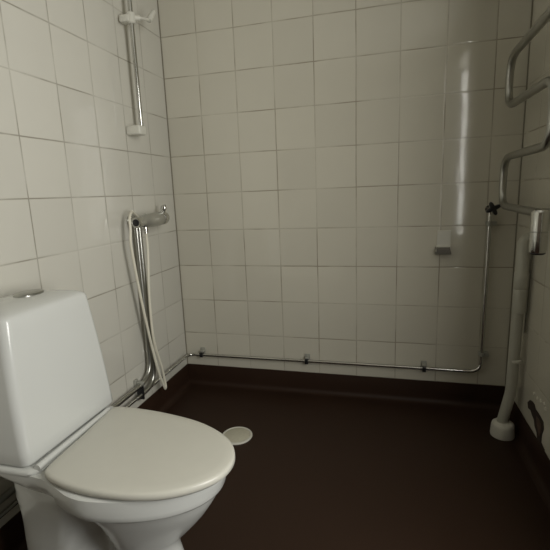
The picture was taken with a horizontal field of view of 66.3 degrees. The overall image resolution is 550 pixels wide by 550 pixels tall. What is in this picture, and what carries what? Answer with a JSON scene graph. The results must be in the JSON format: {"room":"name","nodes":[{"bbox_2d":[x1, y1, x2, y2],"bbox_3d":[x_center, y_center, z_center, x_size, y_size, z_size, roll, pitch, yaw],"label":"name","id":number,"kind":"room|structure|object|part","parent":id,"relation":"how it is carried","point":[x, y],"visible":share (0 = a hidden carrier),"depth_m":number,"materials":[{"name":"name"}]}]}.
{"room":"bathroom","nodes":[
{"label":"bathroom","id":0,"kind":"room"},
{"bbox_2d":[0,0,186,527],"bbox_3d":[-0.942,-0.254,1.111,0.100,2.360,2.600,1,11,15],"label":"wall","id":1,"kind":"structure","parent":0,"point":[72,175],"depth_m":1.69,"materials":[{"name":"tile"}]},
{"bbox_2d":[0,364,190,549],"bbox_3d":[-0.835,0.846,1.308,0.034,0.120,2.600,1,11,15],"label":"baseboard","id":2,"kind":"structure","parent":1,"relation":"attached to","point":[12,534],"depth_m":2.15,"materials":[{"name":"brown plastic"}]},
{"bbox_2d":[119,0,155,135],"bbox_3d":[-0.617,-1.074,1.889,0.090,0.866,0.183,5,13,32],"label":"shower rail","id":3,"kind":"object","parent":1,"relation":"attached to","point":[130,19],"visible":1,"depth_m":1.87,"materials":[{"name":"silver metal"}]},
{"bbox_3d":[-0.625,-1.070,1.846,0.020,0.824,0.020,1,11,15],"label":"rod","id":4,"kind":"part","parent":3,"relation":"part of","materials":[{"name":"silver metal"}]},
{"bbox_2d":[127,205,169,389],"bbox_3d":[-0.597,0.131,2.048,0.101,0.922,0.320,1,11,15],"label":"shower mixer","id":5,"kind":"object","parent":1,"relation":"attached to","point":[153,219],"visible":1,"depth_m":1.97,"materials":[{"name":"silver metal"}]},
{"bbox_3d":[-0.617,-0.234,1.884,0.050,0.050,0.018,1,11,15],"label":"control knob","id":6,"kind":"part","parent":5,"relation":"part of","materials":[{"name":"silver metal"}]},
{"bbox_3d":[-0.554,-0.323,2.092,0.032,0.051,0.025,1,11,15],"label":"lever","id":7,"kind":"part","parent":5,"relation":"part of","materials":[{"name":"silver metal"}]},
{"bbox_3d":[-0.561,-0.284,2.097,0.066,0.067,0.047,1,11,15],"label":"handle","id":8,"kind":"part","parent":5,"relation":"part of","materials":[{"name":"silver metal"}]},
{"bbox_2d":[0,202,500,518],"bbox_3d":[0.076,0.207,1.578,1.643,0.863,1.380,1,11,15],"label":"pipe","id":9,"kind":"object","parent":1,"relation":"attached to","point":[138,390],"visible":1,"depth_m":2.02,"materials":[{"name":"silver metal"}]},
{"bbox_3d":[0.983,-0.299,1.896,0.061,0.061,0.024,1,11,15],"label":"valve knob","id":10,"kind":"part","parent":9,"relation":"part of","materials":[{"name":"black plastic"}]},
{"bbox_2d":[158,0,531,385],"bbox_3d":[0.282,-0.506,2.158,1.930,2.360,0.100,1,11,15],"label":"wall","id":11,"kind":"structure","parent":0,"point":[321,150],"depth_m":2.10,"materials":[{"name":"tile"}]},
{"bbox_2d":[157,0,187,363],"bbox_3d":[-0.568,-0.565,2.316,0.004,2.240,0.004,1,11,15],"label":"trim","id":12,"kind":"structure","parent":11,"relation":"attached to","point":[157,0],"depth_m":2.32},
{"bbox_2d":[188,364,504,410],"bbox_3d":[0.308,0.605,2.309,1.730,0.120,0.034,1,11,15],"label":"baseboard","id":13,"kind":"structure","parent":11,"relation":"attached to","point":[422,392],"depth_m":2.29,"materials":[{"name":"brown plastic"}]},
{"bbox_2d":[435,230,450,253],"bbox_3d":[0.805,-0.156,2.013,0.070,0.112,0.047,1,11,15],"label":"wall hook","id":14,"kind":"object","parent":11,"relation":"attached to","point":[443,246],"visible":1,"depth_m":2.02,"materials":[{"name":"white plastic"}]},
{"bbox_2d":[505,0,532,385],"bbox_3d":[1.101,-0.545,1.877,0.004,2.240,0.004,1,11,15],"label":"trim","id":15,"kind":"structure","parent":11,"relation":"attached to","point":[532,0],"depth_m":1.91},
{"bbox_2d":[165,385,549,549],"bbox_3d":[-0.010,0.963,1.113,1.930,0.100,2.800,1,11,15],"label":"floor","id":16,"kind":"structure","parent":0,"point":[314,472],"depth_m":1.62,"materials":[{"name":"brown plastic"}]},
{"bbox_2d":[0,289,234,549],"bbox_3d":[-0.462,0.481,1.197,0.754,0.849,0.424,1,11,15],"label":"toilet","id":17,"kind":"object","parent":16,"relation":"on","point":[87,473],"visible":1,"depth_m":1.11,"materials":[{"name":"white ceramic"}]},
{"bbox_3d":[-0.712,0.264,1.246,0.242,0.409,0.370,1,11,15],"label":"tank","id":18,"kind":"part","parent":17,"relation":"part of","materials":[{"name":"white ceramic"}]},
{"bbox_3d":[-0.444,0.693,1.221,0.686,0.423,0.396,1,11,15],"label":"bowl","id":19,"kind":"part","parent":17,"relation":"part of","materials":[{"name":"white ceramic"}]},
{"bbox_3d":[-0.337,0.473,1.143,0.485,0.025,0.371,1,11,15],"label":"lid","id":20,"kind":"part","parent":17,"relation":"part of","materials":[{"name":"beige plastic"}]},
{"bbox_3d":[-0.337,0.490,1.147,0.465,0.009,0.351,1,11,15],"label":"seat","id":21,"kind":"part","parent":17,"relation":"part of","materials":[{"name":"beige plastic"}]},
{"bbox_2d":[223,427,251,444],"bbox_3d":[-0.177,0.749,1.966,0.144,0.008,0.144,1,11,15],"label":"floor drain","id":22,"kind":"object","parent":16,"relation":"on","point":[236,435],"visible":0.84,"depth_m":1.96,"materials":[{"name":"white plastic"}]},
{"bbox_2d":[508,0,549,458],"bbox_3d":[0.827,-0.232,0.645,0.100,2.360,2.600,1,11,15],"label":"wall","id":23,"kind":"structure","parent":0,"point":[534,369],"depth_m":1.69,"materials":[{"name":"tile"}]},
{"bbox_2d":[490,232,529,440],"bbox_3d":[1.018,0.270,1.801,0.129,0.915,0.100,1,11,15],"label":"pipe","id":24,"kind":"object","parent":23,"relation":"attached to","point":[502,428],"visible":0.91,"depth_m":1.79,"materials":[{"name":"white plastic"}]},
{"bbox_2d":[490,418,514,440],"bbox_3d":[1.020,0.685,1.886,0.100,0.068,0.100,1,11,15],"label":"pipe collar","id":25,"kind":"object","parent":24,"relation":"on","point":[504,430],"depth_m":1.85,"materials":[{"name":"white plastic"}]},
{"bbox_2d":[498,391,549,512],"bbox_3d":[0.956,0.749,1.444,0.034,0.120,1.404,1,11,15],"label":"baseboard","id":26,"kind":"structure","parent":23,"relation":"attached to","point":[535,459],"depth_m":1.67,"materials":[{"name":"brown plastic"}]},
{"bbox_2d":[499,6,549,254],"bbox_3d":[0.936,-0.678,1.484,0.127,1.155,0.562,1,11,15],"label":"towel rail","id":27,"kind":"object","parent":23,"relation":"attached to","point":[540,217],"visible":1,"depth_m":1.42,"materials":[{"name":"silver metal"}]},
{"bbox_2d":[524,255,532,332],"bbox_3d":[1.056,-0.008,1.746,0.007,0.522,0.021,1,11,15],"label":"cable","id":28,"kind":"object","parent":23,"relation":"attached to","point":[531,255],"visible":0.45,"depth_m":1.75,"materials":[{"name":"white plastic"}]},
{"bbox_2d":[527,392,545,449],"bbox_3d":[1.034,0.561,1.662,0.008,0.198,0.218,1,11,15],"label":"stain","id":29,"kind":"object","parent":23,"relation":"attached to","point":[538,422],"depth_m":1.64,"materials":[{"name":"paint"}]}
]}

